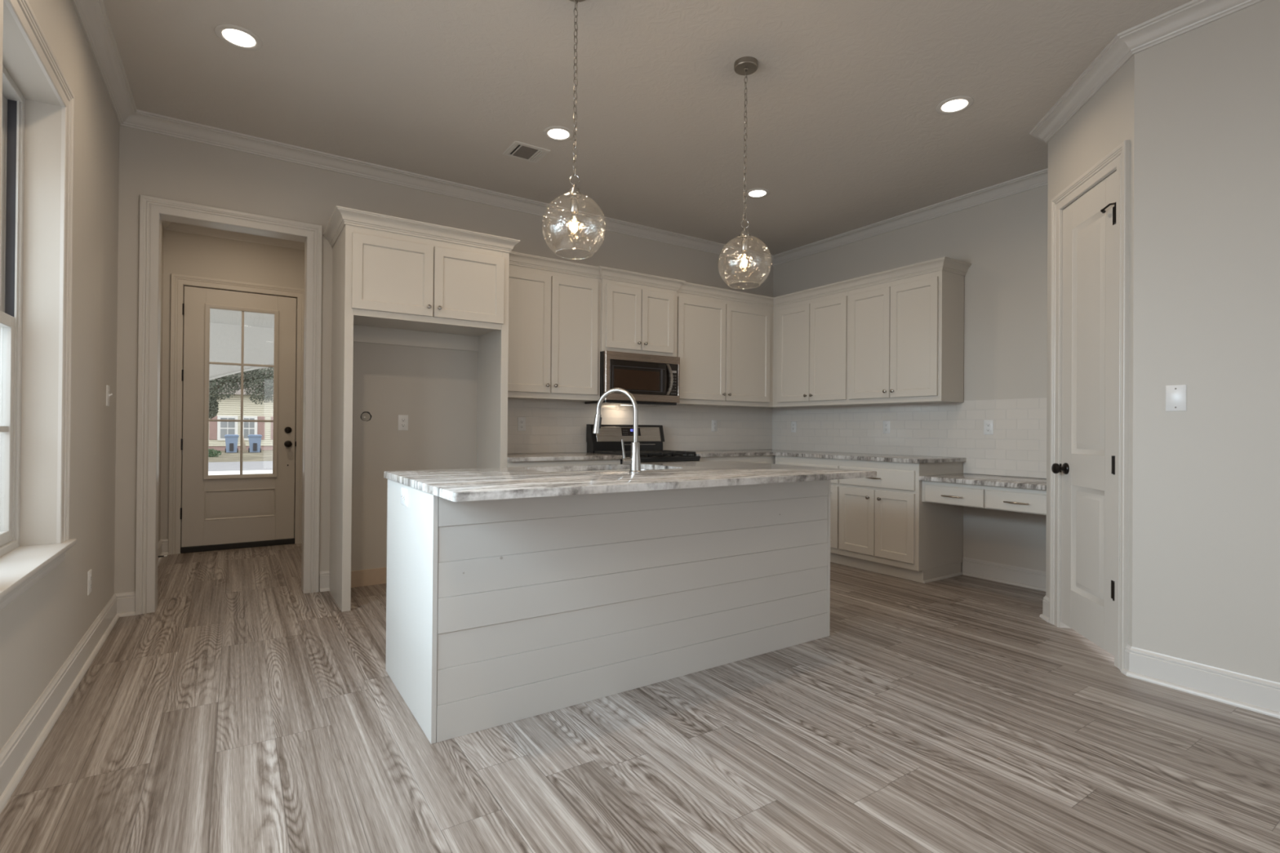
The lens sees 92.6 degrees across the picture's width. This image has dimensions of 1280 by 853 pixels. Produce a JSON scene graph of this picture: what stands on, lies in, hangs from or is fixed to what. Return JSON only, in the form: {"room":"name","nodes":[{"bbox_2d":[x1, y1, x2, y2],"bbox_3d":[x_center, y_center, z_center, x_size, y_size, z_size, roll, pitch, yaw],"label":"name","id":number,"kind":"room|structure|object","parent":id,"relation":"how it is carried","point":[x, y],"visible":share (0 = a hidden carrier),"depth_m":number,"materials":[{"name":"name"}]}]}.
{"room":"kitchen","nodes":[
{"label":"kitchen","id":0,"kind":"room"},
{"bbox_2d":[0,0,119,751],"bbox_3d":[-0.694,-0.372,-0.164,0.160,3.005,9.000,1,0,-33],"label":"wall","id":1,"kind":"structure","parent":0,"point":[40,628],"depth_m":2.46,"materials":[{"name":"paint"}]},
{"bbox_2d":[0,64,25,556],"bbox_3d":[-2.225,-0.405,2.033,0.080,1.757,0.797,1,0,-33],"label":"window","id":2,"kind":"structure","parent":1,"relation":"in","point":[12,180],"depth_m":2.34,"materials":[{"name":"paint"}]},
{"bbox_2d":[0,551,66,611],"bbox_3d":[-1.790,0.526,1.641,0.020,0.072,2.102,1,0,-33],"label":"trim","id":3,"kind":"structure","parent":1,"relation":"attached to","point":[10,597],"depth_m":2.09,"materials":[{"name":"paint"}]},
{"bbox_2d":[0,0,74,543],"bbox_3d":[-1.782,-0.450,1.648,0.023,1.850,2.113,1,0,-33],"label":"trim","id":4,"kind":"structure","parent":1,"relation":"attached to","point":[21,11],"depth_m":2.45,"materials":[{"name":"paint"}]},
{"bbox_2d":[0,538,76,599],"bbox_3d":[-1.828,0.479,1.614,0.165,0.022,2.150,1,0,-33],"label":"window sill","id":5,"kind":"structure","parent":1,"relation":"attached to","point":[19,565],"depth_m":2.12,"materials":[{"name":"paint"}]},
{"bbox_2d":[0,591,135,813],"bbox_3d":[-0.597,1.064,-0.099,0.100,0.136,9.000,1,0,-33],"label":"baseboard","id":6,"kind":"structure","parent":1,"relation":"attached to","point":[22,747],"depth_m":2.35,"materials":[{"name":"paint"}]},
{"bbox_2d":[87,568,92,595],"bbox_3d":[-2.698,0.763,2.999,0.008,0.114,0.070,1,0,-33],"label":"outlet","id":7,"kind":"object","parent":1,"relation":"attached to","point":[90,572],"visible":1,"depth_m":2.98,"materials":[{"name":"white plastic"}]},
{"bbox_2d":[106,385,112,406],"bbox_3d":[-2.933,-0.171,3.383,0.022,0.114,0.070,1,0,-33],"label":"light switch","id":8,"kind":"object","parent":1,"relation":"attached to","point":[108,394],"visible":1,"depth_m":3.37,"materials":[{"name":"white plastic"}]},
{"bbox_2d":[158,224,164,542],"bbox_3d":[-3.732,-0.344,4.529,0.150,2.945,1.920,1,0,-33],"label":"wall","id":9,"kind":"structure","parent":0,"point":[162,229],"depth_m":5.30,"materials":[{"name":"paint"}]},
{"bbox_2d":[157,538,168,566],"bbox_3d":[-3.656,1.061,4.580,0.058,0.136,1.920,1,0,-33],"label":"baseboard","id":10,"kind":"structure","parent":9,"relation":"attached to","point":[162,544],"depth_m":5.36,"materials":[{"name":"paint"}]},
{"bbox_2d":[161,220,304,249],"bbox_3d":[-3.125,-1.769,4.930,1.280,0.083,1.920,1,0,-33],"label":"trim","id":11,"kind":"structure","parent":9,"relation":"attached to","point":[167,225],"depth_m":5.62,"materials":[{"name":"paint"}]},
{"bbox_2d":[160,229,304,539],"bbox_3d":[-3.707,-0.366,5.787,1.580,3.000,0.150,1,0,-33],"label":"wall","id":12,"kind":"structure","parent":0,"point":[184,253],"depth_m":5.54,"materials":[{"name":"paint"}]},
{"bbox_2d":[168,273,304,555],"bbox_3d":[-3.747,-0.106,5.747,1.061,2.480,0.173,1,0,-33],"label":"trim","id":13,"kind":"structure","parent":12,"relation":"attached to","point":[179,282],"depth_m":5.44,"materials":[{"name":"paint"}]},
{"bbox_2d":[180,285,296,553],"bbox_3d":[-3.734,-0.060,5.724,0.897,2.387,0.204,1,0,-33],"label":"door","id":14,"kind":"structure","parent":12,"relation":"in","point":[231,511],"depth_m":5.67,"materials":[{"name":"paint"}]},
{"bbox_2d":[208,322,274,380],"bbox_3d":[-7.074,-0.449,10.716,7.200,2.801,0.251,1,0,-33],"label":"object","id":15,"kind":"structure","parent":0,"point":[225,340],"depth_m":10.64,"materials":[{"name":"paint"}]},
{"bbox_2d":[209,308,274,328],"bbox_3d":[-5.078,-1.804,8.445,14.000,0.080,5.800,1,0,-33],"label":"ceiling","id":16,"kind":"structure","parent":0,"point":[216,316],"depth_m":10.01,"materials":[{"name":"white paint"}]},
{"bbox_2d":[114,125,773,593],"bbox_3d":[-0.938,-0.350,5.148,5.614,3.005,0.130,1,0,-33],"label":"wall","id":17,"kind":"structure","parent":0,"point":[437,388],"depth_m":4.40,"materials":[{"name":"paint"}]},
{"bbox_2d":[134,194,322,614],"bbox_3d":[-2.656,-0.129,4.012,0.981,2.526,0.176,1,0,-33],"label":"trim","id":18,"kind":"structure","parent":17,"relation":"attached to","point":[153,210],"depth_m":3.81,"materials":[{"name":"paint"}]},
{"bbox_2d":[319,570,329,591],"bbox_3d":[-2.182,1.071,4.230,0.060,0.136,0.030,1,0,-33],"label":"baseboard","id":19,"kind":"structure","parent":17,"relation":"attached to","point":[324,580],"depth_m":4.23,"materials":[{"name":"paint"}]},
{"bbox_2d":[360,411,371,421],"bbox_3d":[-1.964,-0.072,4.386,0.075,0.071,0.008,1,0,-33],"label":"valve","id":20,"kind":"object","parent":17,"relation":"attached to","point":[366,415],"depth_m":4.39,"materials":[{"name":"paint"}]},
{"bbox_2d":[398,414,408,430],"bbox_3d":[-1.753,-0.028,4.526,0.070,0.114,0.008,1,0,-33],"label":"outlet","id":21,"kind":"object","parent":17,"relation":"attached to","point":[402,419],"visible":1,"depth_m":4.52,"materials":[{"name":"white plastic"}]},
{"bbox_2d":[517,417,525,431],"bbox_3d":[-0.973,-0.020,5.032,0.070,0.114,0.008,1,0,-33],"label":"outlet","id":22,"kind":"object","parent":17,"relation":"attached to","point":[521,420],"visible":1,"depth_m":5.03,"materials":[{"name":"white plastic"}]},
{"bbox_2d":[507,251,600,401],"bbox_3d":[-0.781,-0.767,4.942,0.912,1.096,0.368,1,0,-33],"label":"upper cabinet","id":23,"kind":"object","parent":17,"relation":"attached to","point":[554,304],"visible":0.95,"depth_m":4.83,"materials":[{"name":"paint"}]},
{"bbox_2d":[507,399,772,453],"bbox_3d":[0.083,0.043,5.740,3.248,0.640,0.009,1,0,-33],"label":"backsplash","id":24,"kind":"structure","parent":17,"relation":"attached to","point":[551,426],"depth_m":5.71,"materials":[{"name":"tile"}]},
{"bbox_2d":[598,266,685,356],"bbox_3d":[-0.071,-0.964,5.398,0.881,0.687,0.406,1,0,-33],"label":"upper cabinet","id":25,"kind":"object","parent":17,"relation":"attached to","point":[638,310],"visible":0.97,"depth_m":5.23,"materials":[{"name":"paint"}]},
{"bbox_2d":[584,350,679,406],"bbox_3d":[-0.062,-0.405,5.372,0.765,0.431,0.444,1,0,-33],"label":"microwave","id":26,"kind":"object","parent":25,"relation":"attached to","point":[653,380],"visible":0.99,"depth_m":5.21,"materials":[{"name":"silver metal"}]},
{"bbox_2d":[711,420,717,431],"bbox_3d":[0.753,-0.008,6.173,0.070,0.114,0.008,1,0,-33],"label":"outlet","id":27,"kind":"object","parent":17,"relation":"attached to","point":[714,423],"visible":1,"depth_m":6.17,"materials":[{"name":"white plastic"}]},
{"bbox_2d":[676,281,791,408],"bbox_3d":[0.895,-0.749,6.051,1.565,1.096,0.368,1,0,-33],"label":"upper cabinet","id":28,"kind":"object","parent":17,"relation":"attached to","point":[725,336],"visible":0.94,"depth_m":5.82,"materials":[{"name":"paint"}]},
{"bbox_2d":[0,543,1279,852],"bbox_3d":[1.083,1.215,2.211,5.854,0.120,11.400,1,0,-33],"label":"floor","id":29,"kind":"structure","parent":0,"point":[248,712],"depth_m":2.18,"materials":[{"name":"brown wood"}]},
{"bbox_2d":[323,205,519,612],"bbox_3d":[-1.531,-0.091,4.279,1.177,2.470,0.665,1,0,-33],"label":"tall cabinet","id":30,"kind":"object","parent":29,"relation":"on","point":[397,281],"visible":0.99,"depth_m":4.07,"materials":[{"name":"paint"}]},
{"bbox_2d":[506,458,620,467],"bbox_3d":[-0.702,0.703,4.827,0.940,0.900,0.666,1,0,-33],"label":"base cabinet","id":31,"kind":"object","parent":29,"relation":"on","point":[587,462],"visible":0.02,"depth_m":4.57,"materials":[{"name":"paint"}]},
{"bbox_2d":[506,452,622,462],"bbox_3d":[-0.704,0.238,4.836,0.940,0.030,0.630,1,0,-33],"label":"countertop","id":32,"kind":"structure","parent":31,"relation":"on","point":[575,455],"depth_m":4.65,"materials":[{"name":"stone"}]},
{"bbox_2d":[385,469,831,744],"bbox_3d":[-0.079,0.701,3.143,2.160,0.900,0.844,1,0,-33],"label":"kitchen island","id":33,"kind":"object","parent":29,"relation":"on","point":[499,612],"visible":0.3,"depth_m":2.58,"materials":[{"name":"paint"}]},
{"bbox_2d":[400,487,408,506],"bbox_3d":[-0.987,0.296,2.558,0.008,0.070,0.114,1,0,-33],"label":"outlet","id":34,"kind":"object","parent":33,"relation":"attached to","point":[404,492],"visible":1,"depth_m":2.54,"materials":[{"name":"white plastic"}]},
{"bbox_2d":[383,461,876,502],"bbox_3d":[0.009,0.235,3.016,2.180,0.030,1.119,1,0,-33],"label":"countertop","id":35,"kind":"structure","parent":33,"relation":"on","point":[460,485],"depth_m":2.63,"materials":[{"name":"stone"}]},
{"bbox_2d":[568,469,648,471],"bbox_3d":[-0.190,0.359,3.248,0.836,0.216,0.501,1,0,-33],"label":"sink","id":36,"kind":"object","parent":35,"relation":"in","point":[615,469],"visible":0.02,"depth_m":3.57,"materials":[{"name":"silver metal"}]},
{"bbox_2d":[592,387,641,472],"bbox_3d":[-0.119,0.015,2.955,0.266,0.408,0.078,0,0,24],"label":"faucet","id":37,"kind":"object","parent":35,"relation":"on","point":[634,461],"visible":1,"depth_m":2.91,"materials":[{"name":"silver metal"}]},
{"bbox_2d":[586,424,700,464],"bbox_3d":[0.037,0.572,5.264,0.766,1.177,0.709,1,0,-33],"label":"range","id":38,"kind":"object","parent":29,"relation":"on","point":[651,438],"visible":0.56,"depth_m":5.35,"materials":[{"name":"black metal"}]},
{"bbox_2d":[620,454,700,462],"bbox_3d":[0.052,0.269,5.243,0.762,0.040,0.535,1,0,-33],"label":"cooktop","id":39,"kind":"object","parent":38,"relation":"in","point":[644,458],"depth_m":5.07,"materials":[{"name":"black ceramic"}]},
{"bbox_2d":[699,455,775,463],"bbox_3d":[0.973,0.721,5.934,1.536,0.900,0.666,1,0,-33],"label":"base cabinet","id":40,"kind":"object","parent":29,"relation":"on","point":[756,459],"visible":0.02,"depth_m":5.60,"materials":[{"name":"paint"}]},
{"bbox_2d":[680,449,966,463],"bbox_3d":[1.376,0.256,5.324,1.528,0.030,2.111,1,0,-33],"label":"countertop","id":41,"kind":"structure","parent":40,"relation":"on","point":[842,455],"depth_m":5.30,"materials":[{"name":"stone"}]},
{"bbox_2d":[775,455,844,564],"bbox_3d":[1.708,0.725,5.609,0.670,0.900,0.741,1,0,-33],"label":"base cabinet","id":42,"kind":"object","parent":29,"relation":"on","point":[835,557],"visible":0.06,"depth_m":5.21,"materials":[{"name":"paint"}]},
{"bbox_2d":[839,458,963,583],"bbox_3d":[2.113,0.726,4.997,0.670,0.900,0.728,1,0,-33],"label":"base cabinet","id":43,"kind":"object","parent":29,"relation":"on","point":[886,527],"visible":0.92,"depth_m":4.76,"materials":[{"name":"paint"}]},
{"bbox_2d":[102,0,1192,255],"bbox_3d":[1.678,-1.909,1.362,5.854,0.120,9.330,1,0,-33],"label":"ceiling","id":44,"kind":"structure","parent":0,"point":[846,131],"depth_m":3.36,"materials":[{"name":"paint"}]},
{"bbox_2d":[214,23,262,50],"bbox_3d":[-1.925,-1.866,2.936,0.192,0.008,0.192,1,0,-33],"label":"recessed light","id":45,"kind":"object","parent":44,"relation":"in","point":[236,38],"visible":1,"depth_m":2.92,"materials":[{"name":"paint"}]},
{"bbox_2d":[502,140,550,163],"bbox_3d":[-0.769,-1.852,4.133,0.250,0.008,0.232,1,0,-33],"label":"ceiling vent","id":46,"kind":"object","parent":44,"relation":"in","point":[517,149],"visible":1,"depth_m":4.12,"materials":[{"name":"metal"}]},
{"bbox_2d":[512,145,537,159],"bbox_3d":[-0.775,-1.852,4.129,0.110,0.004,0.172,1,0,-33],"label":"grille","id":47,"kind":"object","parent":46,"relation":"attached to","point":[522,152],"depth_m":4.12,"materials":[{"name":"white metal"}]},
{"bbox_2d":[542,125,573,141],"bbox_3d":[-0.515,-1.851,3.868,0.192,0.008,0.192,1,0,-33],"label":"recessed light","id":48,"kind":"object","parent":44,"relation":"in","point":[557,134],"visible":0.99,"depth_m":3.85,"materials":[{"name":"paint"}]},
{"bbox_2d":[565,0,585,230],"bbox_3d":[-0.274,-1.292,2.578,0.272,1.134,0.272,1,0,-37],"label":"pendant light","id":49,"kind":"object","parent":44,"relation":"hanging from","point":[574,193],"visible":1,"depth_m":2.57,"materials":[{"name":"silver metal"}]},
{"bbox_2d":[569,195,578,213],"bbox_3d":[-0.276,-0.933,2.576,0.035,0.066,0.035,1,0,-33],"label":"socket","id":50,"kind":"object","parent":49,"relation":"attached to","point":[574,202],"depth_m":2.56,"materials":[{"name":"silver metal"}]},
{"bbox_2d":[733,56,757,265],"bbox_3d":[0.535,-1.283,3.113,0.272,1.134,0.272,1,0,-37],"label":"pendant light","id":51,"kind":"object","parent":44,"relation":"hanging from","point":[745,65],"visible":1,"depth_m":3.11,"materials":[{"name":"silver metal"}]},
{"bbox_2d":[741,237,747,252],"bbox_3d":[0.533,-0.924,3.111,0.035,0.066,0.035,1,0,-33],"label":"socket","id":52,"kind":"object","parent":51,"relation":"attached to","point":[744,242],"depth_m":3.10,"materials":[{"name":"silver metal"}]},
{"bbox_2d":[745,187,769,198],"bbox_3d":[0.924,-1.835,4.814,0.192,0.008,0.192,1,0,-33],"label":"recessed light","id":53,"kind":"object","parent":44,"relation":"in","point":[753,193],"visible":0.98,"depth_m":4.80,"materials":[{"name":"paint"}]},
{"bbox_2d":[935,95,973,114],"bbox_3d":[1.798,-1.835,3.494,0.192,0.008,0.192,1,0,-33],"label":"recessed light","id":54,"kind":"object","parent":44,"relation":"in","point":[959,104],"visible":1,"depth_m":3.48,"materials":[{"name":"paint"}]},
{"bbox_2d":[773,184,1048,572],"bbox_3d":[2.315,-0.324,5.444,0.140,3.005,3.224,1,0,-33],"label":"wall","id":55,"kind":"structure","parent":0,"point":[1004,240],"depth_m":4.71,"materials":[{"name":"paint"}]},
{"bbox_2d":[791,421,796,432],"bbox_3d":[1.600,0.004,6.370,0.008,0.114,0.070,1,0,-33],"label":"outlet","id":56,"kind":"object","parent":55,"relation":"attached to","point":[793,424],"visible":1,"depth_m":6.36,"materials":[{"name":"white plastic"}]},
{"bbox_2d":[773,280,868,408],"bbox_3d":[1.710,-0.744,5.886,0.370,1.096,0.916,1,0,-33],"label":"upper cabinet","id":57,"kind":"object","parent":55,"relation":"attached to","point":[811,326],"visible":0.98,"depth_m":5.76,"materials":[{"name":"paint"}]},
{"bbox_2d":[883,421,889,433],"bbox_3d":[2.200,0.006,5.461,0.008,0.114,0.070,1,0,-33],"label":"outlet","id":58,"kind":"object","parent":55,"relation":"attached to","point":[886,424],"visible":1,"depth_m":5.46,"materials":[{"name":"white plastic"}]},
{"bbox_2d":[844,256,971,405],"bbox_3d":[2.218,-0.743,5.125,0.378,1.096,0.914,1,0,-33],"label":"upper cabinet","id":59,"kind":"object","parent":55,"relation":"attached to","point":[906,323],"visible":1,"depth_m":4.93,"materials":[{"name":"paint"}]},
{"bbox_2d":[772,397,1046,478],"bbox_3d":[2.260,0.082,5.385,0.009,0.580,2.984,1,0,-33],"label":"backsplash","id":60,"kind":"structure","parent":55,"relation":"attached to","point":[1017,446],"depth_m":5.07,"materials":[{"name":"tile"}]},
{"bbox_2d":[918,473,1046,490],"bbox_3d":[2.574,0.387,4.341,0.612,0.031,0.896,1,0,-33],"label":"countertop","id":61,"kind":"structure","parent":55,"relation":"attached to","point":[1034,483],"depth_m":4.27,"materials":[{"name":"stone"}]},
{"bbox_2d":[921,480,1046,515],"bbox_3d":[2.563,0.483,4.334,0.615,0.162,0.896,1,0,-33],"label":"drawer cabinet","id":62,"kind":"object","parent":61,"relation":"attached to","point":[1033,501],"visible":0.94,"depth_m":4.16,"materials":[{"name":"paint"}]},
{"bbox_2d":[983,419,993,435],"bbox_3d":[2.690,0.007,4.721,0.008,0.114,0.070,1,0,-33],"label":"outlet","id":63,"kind":"object","parent":55,"relation":"attached to","point":[988,424],"visible":1,"depth_m":4.72,"materials":[{"name":"white plastic"}]},
{"bbox_2d":[961,556,1048,622],"bbox_3d":[2.517,1.107,4.262,0.800,0.136,0.965,1,0,-33],"label":"baseboard","id":64,"kind":"structure","parent":55,"relation":"attached to","point":[1032,579],"depth_m":4.58,"materials":[{"name":"paint"}]},
{"bbox_2d":[1045,54,1134,646],"bbox_3d":[2.462,-0.332,3.302,0.110,3.005,0.896,0,0,12],"label":"wall","id":65,"kind":"structure","parent":0,"point":[1106,120],"depth_m":3.18,"materials":[{"name":"paint"}]},
{"bbox_2d":[1051,170,1116,655],"bbox_3d":[2.381,-0.066,3.283,0.107,2.399,0.587,0,0,12],"label":"door","id":66,"kind":"structure","parent":65,"relation":"in","point":[1086,468],"depth_m":3.26,"materials":[{"name":"paint"}]},
{"bbox_2d":[1048,139,1129,671],"bbox_3d":[2.443,-0.096,3.272,0.133,2.533,0.769,0,0,12],"label":"trim","id":67,"kind":"structure","parent":65,"relation":"attached to","point":[1118,159],"depth_m":2.98,"materials":[{"name":"paint"}]},
{"bbox_2d":[1132,0,1279,682],"bbox_3d":[3.846,-0.333,0.664,0.110,3.005,5.372,1,0,-33],"label":"wall","id":68,"kind":"structure","parent":0,"point":[1206,492],"depth_m":2.64,"materials":[{"name":"paint"}]},
{"bbox_2d":[71,0,1264,266],"bbox_3d":[1.658,-1.808,1.391,5.454,0.083,9.000,1,0,-33],"label":"trim","id":69,"kind":"structure","parent":68,"relation":"attached to","point":[92,15],"depth_m":3.93,"materials":[{"name":"paint"}]},
{"bbox_2d":[1165,384,1186,411],"bbox_3d":[2.401,-0.128,2.740,0.007,0.116,0.072,1,0,-33],"label":"blank plate","id":70,"kind":"object","parent":68,"relation":"attached to","point":[1175,395],"visible":1,"depth_m":2.74,"materials":[{"name":"white plastic"}]},
{"bbox_2d":[1120,644,1279,719],"bbox_3d":[3.774,1.101,0.643,0.052,0.136,5.415,1,0,-33],"label":"baseboard","id":71,"kind":"structure","parent":68,"relation":"attached to","point":[1251,693],"depth_m":2.64,"materials":[{"name":"paint"}]},
{"label":"outside","id":72,"kind":"structure","parent":0,"visible":0},
{"bbox_2d":[208,469,272,475],"bbox_3d":[-12.529,1.411,17.847,120.000,0.021,3.100,1,0,-33],"label":"driveway","id":73,"kind":"structure","parent":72,"point":[269,471],"depth_m":18.76,"materials":[{"name":"concrete"}]},
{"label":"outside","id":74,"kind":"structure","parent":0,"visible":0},
{"bbox_2d":[208,449,272,462],"bbox_3d":[-28.555,1.556,42.076,120.000,0.300,87.800,1,0,-33],"label":"ground","id":75,"kind":"structure","parent":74,"point":[265,455],"depth_m":28.64,"materials":[{"name":"beige concrete"}]},
{"bbox_2d":[208,448,222,457],"bbox_3d":[-20.125,1.251,28.344,1.242,0.486,1.025,1,0,-33],"label":"shrub","id":76,"kind":"object","parent":75,"relation":"on","point":[211,454],"visible":0.41,"depth_m":28.39,"materials":[{"name":"green plant"}]},
{"bbox_2d":[224,434,239,453],"bbox_3d":[-21.977,0.926,32.902,0.660,0.980,0.720,1,0,-33],"label":"wheelie bin","id":77,"kind":"object","parent":75,"relation":"on","point":[231,440],"visible":1,"depth_m":32.66,"materials":[{"name":"blue plastic"}]},
{"bbox_2d":[208,368,273,450],"bbox_3d":[-26.030,-1.535,39.668,17.500,5.900,9.000,1,0,-33],"label":"house","id":78,"kind":"structure","parent":75,"relation":"on","point":[228,408],"depth_m":36.40,"materials":[{"name":"beige"}]},
{"bbox_2d":[208,415,217,439],"bbox_3d":[-24.859,0.066,35.615,0.370,1.400,0.075,1,0,-33],"label":"shutter","id":79,"kind":"object","parent":78,"relation":"hanging from","point":[212,424],"depth_m":35.59,"materials":[{"name":"paint"}]},
{"bbox_2d":[257,416,264,439],"bbox_3d":[-22.883,0.087,36.922,0.370,1.400,0.075,1,0,-33],"label":"shutter","id":80,"kind":"object","parent":78,"relation":"hanging from","point":[260,425],"depth_m":36.91,"materials":[{"name":"paint"}]},
{"bbox_2d":[271,416,273,439],"bbox_3d":[-22.307,0.093,37.303,0.370,1.400,0.075,1,0,-33],"label":"shutter","id":81,"kind":"object","parent":78,"relation":"hanging from","point":[272,417],"depth_m":37.20,"materials":[{"name":"paint"}]},
{"bbox_2d":[208,367,273,419],"bbox_3d":[-18.034,-1.371,27.333,5.167,5.600,3.039,1,0,-33],"label":"tree","id":82,"kind":"object","parent":75,"relation":"on","point":[254,375],"visible":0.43,"depth_m":27.21,"materials":[{"name":"green plant"}]},
{"bbox_2d":[242,437,247,452],"bbox_3d":[-21.920,0.845,33.769,0.562,1.150,0.158,0,0,26],"label":"board","id":83,"kind":"object","parent":75,"relation":"on","point":[243,442],"visible":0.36,"depth_m":33.71,"materials":[{"name":"beige wood"}]},
{"bbox_2d":[248,434,262,452],"bbox_3d":[-21.093,0.935,33.487,0.660,0.980,0.720,1,0,-33],"label":"wheelie bin","id":84,"kind":"object","parent":75,"relation":"on","point":[255,440],"visible":0.99,"depth_m":33.24,"materials":[{"name":"blue plastic"}]},
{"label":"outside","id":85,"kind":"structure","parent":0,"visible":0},
{"bbox_2d":[208,461,272,471],"bbox_3d":[-15.122,1.414,21.767,120.000,0.011,5.700,1,0,-33],"label":"street","id":86,"kind":"structure","parent":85,"point":[246,465],"depth_m":21.95,"materials":[{"name":"grey asphalt"}]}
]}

